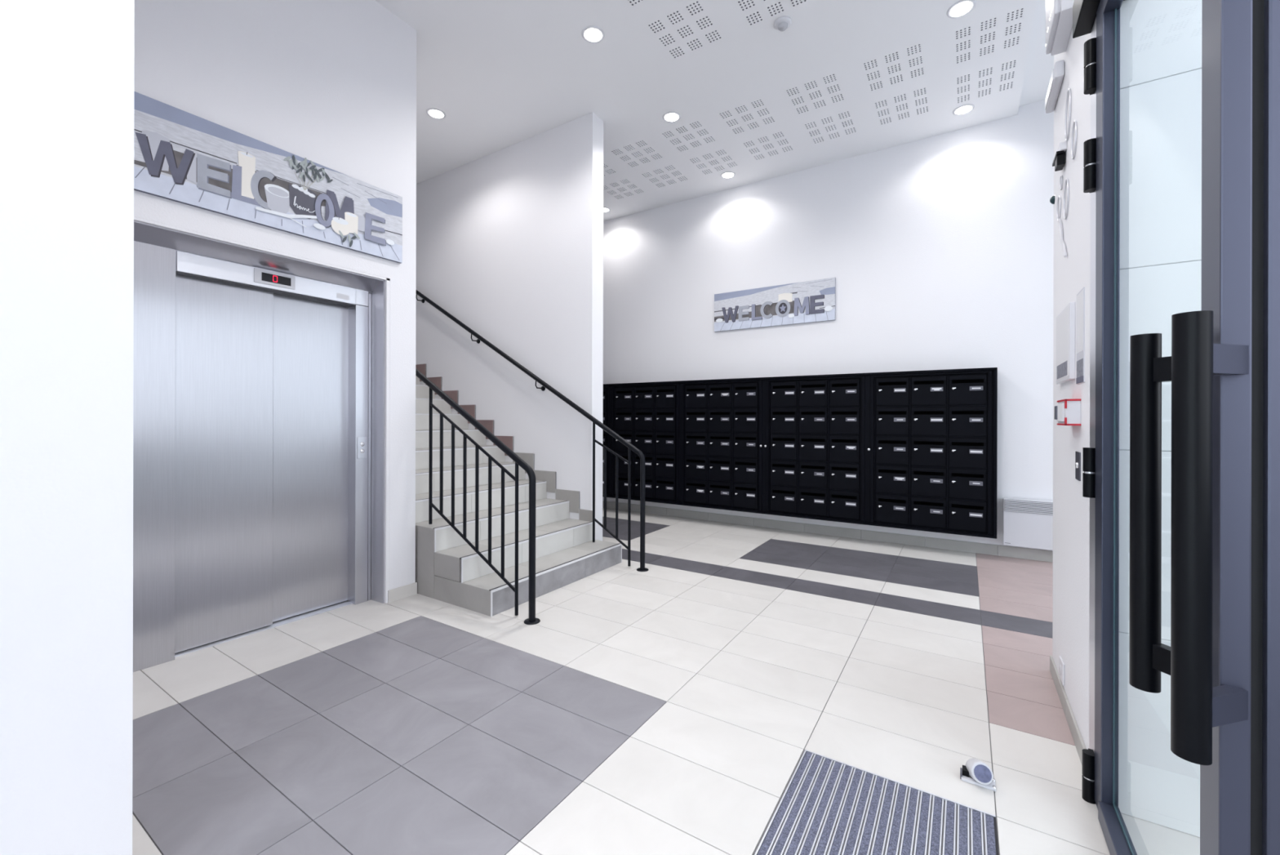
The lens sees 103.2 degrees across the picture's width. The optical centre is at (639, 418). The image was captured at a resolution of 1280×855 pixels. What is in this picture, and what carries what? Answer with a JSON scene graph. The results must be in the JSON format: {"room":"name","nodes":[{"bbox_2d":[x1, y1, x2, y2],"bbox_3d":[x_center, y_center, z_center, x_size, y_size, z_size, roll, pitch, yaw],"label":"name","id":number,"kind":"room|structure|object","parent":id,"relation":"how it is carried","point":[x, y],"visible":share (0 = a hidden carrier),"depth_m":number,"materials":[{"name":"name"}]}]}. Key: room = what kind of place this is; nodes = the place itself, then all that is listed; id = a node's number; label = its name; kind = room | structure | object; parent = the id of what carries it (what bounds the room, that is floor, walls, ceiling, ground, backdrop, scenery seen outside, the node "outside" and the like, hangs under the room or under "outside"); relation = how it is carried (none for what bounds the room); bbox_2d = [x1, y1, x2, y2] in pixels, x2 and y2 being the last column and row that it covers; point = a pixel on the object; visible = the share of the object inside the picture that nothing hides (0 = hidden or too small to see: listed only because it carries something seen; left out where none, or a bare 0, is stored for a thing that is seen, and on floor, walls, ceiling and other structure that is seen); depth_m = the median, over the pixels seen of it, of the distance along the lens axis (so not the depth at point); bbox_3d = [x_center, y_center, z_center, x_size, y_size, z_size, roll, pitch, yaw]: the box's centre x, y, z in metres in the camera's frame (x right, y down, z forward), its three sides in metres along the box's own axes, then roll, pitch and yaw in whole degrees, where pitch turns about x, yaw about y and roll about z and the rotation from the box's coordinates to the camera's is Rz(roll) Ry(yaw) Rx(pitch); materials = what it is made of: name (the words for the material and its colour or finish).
{"room":"apartment building lobby","nodes":[
{"label":"apartment building lobby","id":0,"kind":"room"},
{"bbox_2d":[0,0,134,854],"bbox_3d":[-2.776,-0.764,0.716,1.750,4.040,2.605,0,0,33],"label":"wall","id":1,"kind":"structure","parent":0,"point":[67,66],"depth_m":1.24,"materials":[{"name":"white paint"}]},
{"bbox_2d":[135,240,364,290],"bbox_3d":[-3.450,-0.765,3.694,2.600,4.040,1.890,0,0,33],"label":"wall","id":2,"kind":"structure","parent":0,"point":[135,241],"depth_m":3.40,"materials":[{"name":"white"}]},
{"bbox_2d":[133,0,416,589],"bbox_3d":[-2.207,-0.762,2.959,0.285,4.040,1.785,0,0,33],"label":"wall","id":3,"kind":"structure","parent":0,"point":[331,84],"depth_m":3.08,"materials":[{"name":"white paint"}]},
{"bbox_2d":[133,220,385,671],"bbox_3d":[-2.241,0.159,2.956,0.295,2.203,1.395,0,0,33],"label":"elevator","id":4,"kind":"object","parent":3,"relation":"attached to","point":[259,401],"visible":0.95,"depth_m":2.95,"materials":[{"name":"metal"}]},
{"bbox_2d":[133,216,390,603],"bbox_3d":[-2.209,0.150,2.961,0.284,2.215,1.398,0,0,33],"label":"trim","id":5,"kind":"structure","parent":3,"relation":"attached to","point":[387,344],"depth_m":3.46,"materials":[{"name":"white metal"}]},
{"bbox_2d":[133,91,402,263],"bbox_3d":[-2.038,-1.310,2.928,0.031,0.463,1.417,0,0,33],"label":"canvas","id":6,"kind":"object","parent":3,"relation":"attached to","point":[180,156],"visible":0.97,"depth_m":2.79,"materials":[{"name":"grey"}]},
{"bbox_2d":[387,582,417,602],"bbox_3d":[-1.659,1.216,3.549,0.010,0.085,0.213,0,0,33],"label":"baseboard","id":7,"kind":"structure","parent":3,"relation":"attached to","point":[399,593],"depth_m":3.54,"materials":[{"name":"white tile"}]},
{"bbox_2d":[415,112,603,540],"bbox_3d":[-1.798,-0.761,5.578,3.346,4.040,0.165,0,0,33],"label":"wall stair partition","id":8,"kind":"structure","parent":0,"point":[509,240],"depth_m":5.05,"materials":[{"name":"white paint"}]},
{"bbox_2d":[132,507,1199,854],"bbox_3d":[-0.492,1.412,2.571,8.800,0.300,8.200,0,0,33],"label":"floor","id":9,"kind":"structure","parent":0,"point":[672,707],"depth_m":2.18,"materials":[{"name":"grey tile"}]},
{"bbox_2d":[415,363,622,616],"bbox_3d":[-2.095,0.230,4.811,3.672,2.056,1.480,0,0,33],"label":"staircase","id":10,"kind":"structure","parent":9,"relation":"on","point":[448,570],"depth_m":4.11,"materials":[{"name":"grey tile"}]},
{"bbox_2d":[415,368,540,624],"bbox_3d":[-1.340,0.324,3.580,1.698,1.872,0.100,0,0,33],"label":"stair railing","id":11,"kind":"object","parent":10,"relation":"on","point":[532,620],"visible":0.96,"depth_m":3.38,"materials":[{"name":"black metal"}]},
{"bbox_2d":[416,289,648,571],"bbox_3d":[-1.521,-0.287,5.241,3.798,3.093,0.110,0,0,33],"label":"stair railing","id":12,"kind":"object","parent":10,"relation":"on","point":[630,446],"visible":0.96,"depth_m":4.43,"materials":[{"name":"black metal"}]},
{"bbox_2d":[754,749,998,854],"bbox_3d":[0.321,1.271,0.901,0.594,0.021,2.072,0,0,33],"label":"entrance mat","id":13,"kind":"object","parent":9,"relation":"on","point":[766,844],"visible":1,"depth_m":1.60,"materials":[{"name":"black"}]},
{"bbox_2d":[960,757,995,791],"bbox_3d":[1.178,1.229,1.768,0.104,0.088,0.095,0,0,33],"label":"door stop","id":14,"kind":"object","parent":9,"relation":"on","point":[982,775],"visible":1,"depth_m":1.74,"materials":[{"name":"white plastic"}]},
{"bbox_2d":[374,0,1037,221],"bbox_3d":[-1.410,-2.815,3.167,6.595,0.070,8.200,0,0,33],"label":"ceiling","id":15,"kind":"structure","parent":0,"point":[754,100],"depth_m":4.16,"materials":[{"name":"white paint"}]},
{"bbox_2d":[426,107,445,119],"bbox_3d":[-1.862,-2.781,4.633,0.168,0.009,0.168,0,0,33],"label":"recessed light","id":16,"kind":"object","parent":15,"relation":"in","point":[437,113],"visible":1,"depth_m":4.63,"materials":[{"name":"white plastic"}]},
{"bbox_2d":[428,110,443,118],"bbox_3d":[-1.862,-2.779,4.633,0.127,0.002,0.127,0,0,33],"label":"diffuser","id":17,"kind":"object","parent":16,"relation":"attached to","point":[433,113],"depth_m":4.63,"materials":[{"name":"white"}]},
{"bbox_2d":[581,25,604,43],"bbox_3d":[-0.339,-2.777,3.674,0.168,0.009,0.168,0,0,33],"label":"recessed light","id":18,"kind":"object","parent":15,"relation":"in","point":[592,34],"visible":1,"depth_m":3.67,"materials":[{"name":"white plastic"}]},
{"bbox_2d":[584,28,601,41],"bbox_3d":[-0.339,-2.775,3.674,0.127,0.002,0.127,0,0,33],"label":"diffuser","id":19,"kind":"object","parent":18,"relation":"attached to","point":[590,34],"depth_m":3.67,"materials":[{"name":"white plastic"}]},
{"bbox_2d":[603,207,610,212],"bbox_3d":[-0.478,-2.778,6.763,0.168,0.009,0.168,0,0,33],"label":"recessed light","id":20,"kind":"object","parent":15,"relation":"in","point":[605,209],"visible":0.54,"depth_m":6.76,"materials":[{"name":"white plastic"}]},
{"bbox_2d":[662,111,680,122],"bbox_3d":[0.292,-2.776,4.676,0.168,0.009,0.168,0,0,33],"label":"recessed light","id":21,"kind":"object","parent":15,"relation":"in","point":[669,117],"visible":1,"depth_m":4.67,"materials":[{"name":"white plastic"}]},
{"bbox_2d":[664,113,678,121],"bbox_3d":[0.292,-2.773,4.676,0.127,0.002,0.127,0,0,33],"label":"diffuser","id":22,"kind":"object","parent":21,"relation":"attached to","point":[668,117],"depth_m":4.67,"materials":[{"name":"white"}]},
{"bbox_2d":[720,171,735,178],"bbox_3d":[1.005,-2.774,5.787,0.168,0.009,0.168,0,0,33],"label":"recessed light","id":23,"kind":"object","parent":15,"relation":"in","point":[727,175],"visible":1,"depth_m":5.78,"materials":[{"name":"white plastic"}]},
{"bbox_2d":[722,173,733,177],"bbox_3d":[1.005,-2.772,5.787,0.127,0.002,0.127,0,0,33],"label":"diffuser","id":24,"kind":"object","parent":23,"relation":"attached to","point":[724,175],"depth_m":5.79,"materials":[{"name":"white"}]},
{"bbox_2d":[773,16,791,31],"bbox_3d":[1.001,-2.749,3.557,0.120,0.051,0.120,0,0,33],"label":"sensor","id":25,"kind":"object","parent":15,"relation":"attached to","point":[783,23],"visible":1,"depth_m":3.53,"materials":[{"name":"white plastic"}]},
{"bbox_2d":[946,0,976,18],"bbox_3d":[2.174,-2.771,3.433,0.168,0.009,0.168,0,0,33],"label":"recessed light","id":26,"kind":"object","parent":15,"relation":"in","point":[961,8],"visible":1,"depth_m":3.43,"materials":[{"name":"white plastic"}]},
{"bbox_2d":[950,1,972,16],"bbox_3d":[2.174,-2.769,3.433,0.127,0.002,0.127,0,0,33],"label":"diffuser","id":27,"kind":"object","parent":26,"relation":"attached to","point":[959,8],"depth_m":3.43,"materials":[{"name":"white plastic"}]},
{"bbox_2d":[952,103,974,115],"bbox_3d":[2.906,-2.769,4.556,0.168,0.009,0.168,0,0,33],"label":"recessed light","id":28,"kind":"object","parent":15,"relation":"in","point":[965,108],"visible":1,"depth_m":4.55,"materials":[{"name":"white plastic"}]},
{"bbox_2d":[955,106,972,114],"bbox_3d":[2.906,-2.767,4.556,0.127,0.002,0.127,0,0,33],"label":"diffuser","id":29,"kind":"object","parent":28,"relation":"attached to","point":[961,109],"depth_m":4.55,"materials":[{"name":"white plastic"}]},
{"bbox_2d":[602,99,1053,551],"bbox_3d":[1.647,-0.883,5.896,8.800,4.300,0.200,0,0,33],"label":"wall","id":30,"kind":"structure","parent":0,"point":[939,250],"depth_m":5.24,"materials":[{"name":"white paint"}]},
{"bbox_2d":[714,277,835,331],"bbox_3d":[1.510,-1.289,5.848,1.412,0.458,0.026,0,0,33],"label":"canvas","id":31,"kind":"object","parent":30,"relation":"attached to","point":[814,300],"visible":1,"depth_m":5.80,"materials":[{"name":"grey"}]},
{"bbox_2d":[602,367,997,538],"bbox_3d":[0.966,0.302,6.055,5.387,1.518,0.261,0,0,33],"label":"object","id":32,"kind":"object","parent":30,"relation":"attached to","point":[994,369],"visible":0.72,"depth_m":5.13,"materials":[{"name":"black metal"}]},
{"bbox_2d":[602,385,611,495],"bbox_3d":[-0.824,0.298,7.072,1.055,1.470,0.029,0,0,32],"label":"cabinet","id":33,"kind":"object","parent":32,"relation":"on","point":[609,387],"visible":0.07,"depth_m":6.81,"materials":[{"name":"black metal"}]},
{"bbox_2d":[611,382,681,502],"bbox_3d":[0.063,0.300,6.503,1.050,1.470,0.029,0,0,32],"label":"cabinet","id":34,"kind":"object","parent":32,"relation":"on","point":[649,420],"visible":0.91,"depth_m":6.46,"materials":[{"name":"black metal"}]},
{"bbox_2d":[680,379,765,511],"bbox_3d":[0.954,0.302,5.931,1.063,1.470,0.034,0,0,33],"label":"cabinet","id":35,"kind":"object","parent":32,"relation":"on","point":[695,419],"visible":1,"depth_m":5.92,"materials":[{"name":"black metal"}]},
{"bbox_2d":[764,375,870,522],"bbox_3d":[1.845,0.304,5.361,1.084,1.470,0.033,0,0,32],"label":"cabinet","id":36,"kind":"object","parent":32,"relation":"on","point":[780,400],"visible":1,"depth_m":5.34,"materials":[{"name":"black metal"}]},
{"bbox_2d":[866,370,993,535],"bbox_3d":[2.716,0.306,4.802,1.036,1.470,0.033,0,0,32],"label":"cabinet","id":37,"kind":"object","parent":32,"relation":"on","point":[964,514],"visible":1,"depth_m":4.77,"materials":[{"name":"black metal"}]},
{"bbox_2d":[602,500,1053,562],"bbox_3d":[1.585,1.218,5.807,8.798,0.098,0.010,0,0,33],"label":"baseboard","id":38,"kind":"structure","parent":30,"relation":"attached to","point":[953,544],"depth_m":5.34,"materials":[{"name":"grey tile"}]},
{"bbox_2d":[1002,497,1053,550],"bbox_3d":[3.533,0.940,4.500,0.510,0.427,0.078,0,0,33],"label":"wall heater","id":39,"kind":"object","parent":30,"relation":"attached to","point":[1026,522],"visible":0.6,"depth_m":4.51,"materials":[{"name":"white metal"}]},
{"bbox_2d":[1018,0,1053,106],"bbox_3d":[-0.482,-2.908,2.571,8.800,0.140,8.200,0,0,33],"label":"ceiling","id":40,"kind":"structure","parent":0,"point":[1039,68],"depth_m":4.08,"materials":[{"name":"white paint"}]},
{"bbox_2d":[1052,27,1090,749],"bbox_3d":[1.538,-0.788,-0.356,2.230,4.110,5.460,0,0,33],"label":"wall","id":41,"kind":"structure","parent":0,"point":[1071,273],"depth_m":2.08,"materials":[{"name":"white paint"}]},
{"bbox_2d":[1049,195,1054,204],"bbox_3d":[2.054,-1.087,2.528,0.018,0.043,0.044,0,0,33],"label":"button","id":42,"kind":"object","parent":41,"relation":"attached to","point":[1052,198],"visible":1,"depth_m":2.52,"materials":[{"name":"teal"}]},
{"bbox_2d":[1044,59,1064,113],"bbox_3d":[1.965,-1.565,2.407,0.039,0.075,0.330,0,0,33],"label":"strip light","id":43,"kind":"object","parent":41,"relation":"attached to","point":[1058,72],"visible":1,"depth_m":2.35,"materials":[{"name":"white plastic"}]},
{"bbox_2d":[1044,68,1053,110],"bbox_3d":[1.950,-1.562,2.417,0.004,0.050,0.270,0,0,33],"label":"diffuser","id":44,"kind":"object","parent":43,"relation":"attached to","point":[1049,100],"depth_m":2.42,"materials":[{"name":"white plastic"}]},
{"bbox_2d":[1045,0,1074,56],"bbox_3d":[1.770,-1.755,2.135,0.074,0.275,0.300,0,0,33],"label":"emergency light","id":45,"kind":"object","parent":41,"relation":"attached to","point":[1059,13],"visible":0.96,"depth_m":2.12,"materials":[{"name":"white plastic"}]},
{"bbox_2d":[1058,655,1064,684],"bbox_3d":[1.889,1.129,2.273,0.010,0.094,0.100,0,0,33],"label":"wall outlet","id":46,"kind":"object","parent":41,"relation":"attached to","point":[1061,664],"visible":1,"depth_m":2.25,"materials":[{"name":"white plastic"}]},
{"bbox_2d":[1052,88,1077,257],"bbox_3d":[1.845,-1.046,2.219,0.035,0.704,0.490,0,0,33],"label":"wall decoration","id":47,"kind":"object","parent":41,"relation":"attached to","point":[1059,161],"visible":1,"depth_m":2.22,"materials":[{"name":"white"}]},
{"bbox_2d":[1056,302,1075,384],"bbox_3d":[1.836,-0.313,2.192,0.019,0.310,0.368,0,0,33],"label":"notice board","id":48,"kind":"object","parent":41,"relation":"attached to","point":[1065,320],"visible":1,"depth_m":2.11,"materials":[{"name":"white plastic"}]},
{"bbox_2d":[1056,306,1069,380],"bbox_3d":[1.829,-0.314,2.197,0.002,0.282,0.337,0,0,33],"label":"poster","id":49,"kind":"object","parent":48,"relation":"attached to","point":[1063,318],"depth_m":2.17,"materials":[{"name":"white paper"}]},
{"bbox_2d":[1054,398,1080,425],"bbox_3d":[1.706,-0.023,2.027,0.058,0.102,0.203,0,0,33],"label":"fire alarm","id":50,"kind":"object","parent":41,"relation":"attached to","point":[1067,411],"visible":1,"depth_m":1.95,"materials":[{"name":"white plastic"}]},
{"bbox_2d":[1049,654,1086,765],"bbox_3d":[1.814,1.230,2.155,0.010,0.075,0.948,0,0,33],"label":"baseboard","id":51,"kind":"structure","parent":41,"relation":"attached to","point":[1075,731],"depth_m":2.11,"materials":[{"name":"white tile"}]},
{"bbox_2d":[1075,451,1080,480],"bbox_3d":[1.697,0.185,1.969,0.010,0.109,0.088,0,0,33],"label":"button","id":52,"kind":"object","parent":41,"relation":"attached to","point":[1077,455],"visible":1,"depth_m":1.96,"materials":[{"name":"grey"}]},
{"bbox_2d":[1075,286,1084,383],"bbox_3d":[1.679,-0.310,1.933,0.004,0.350,0.143,0,0,33],"label":"paper notice","id":53,"kind":"object","parent":41,"relation":"attached to","point":[1080,378],"visible":1,"depth_m":1.91,"materials":[{"name":"grey paper"}]},
{"bbox_2d":[1072,0,1124,38],"bbox_3d":[1.044,-1.397,0.913,0.135,0.115,2.000,0,0,33],"label":"door closer","id":54,"kind":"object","parent":41,"relation":"in","point":[1084,11],"depth_m":1.71,"materials":[{"name":"black metal"}]},
{"bbox_2d":[1081,0,1137,854],"bbox_3d":[1.237,-0.030,1.249,0.071,2.607,1.238,0,0,33],"label":"door frame","id":55,"kind":"structure","parent":41,"relation":"in","point":[1101,153],"depth_m":1.58,"materials":[{"name":"grey metal"}]},
{"bbox_2d":[1128,0,1279,854],"bbox_3d":[1.079,-0.039,0.386,1.000,2.590,0.207,0,0,33],"label":"door","id":56,"kind":"structure","parent":55,"relation":"attached to","point":[1222,660],"depth_m":0.59,"materials":[{"name":"grey"}]},
{"bbox_2d":[1118,0,1202,836],"bbox_3d":[3.082,-0.780,0.721,3.598,4.100,0.130,0,0,33],"label":"wall","id":57,"kind":"structure","parent":0,"point":[1161,40],"depth_m":1.58,"materials":[{"name":"white"}]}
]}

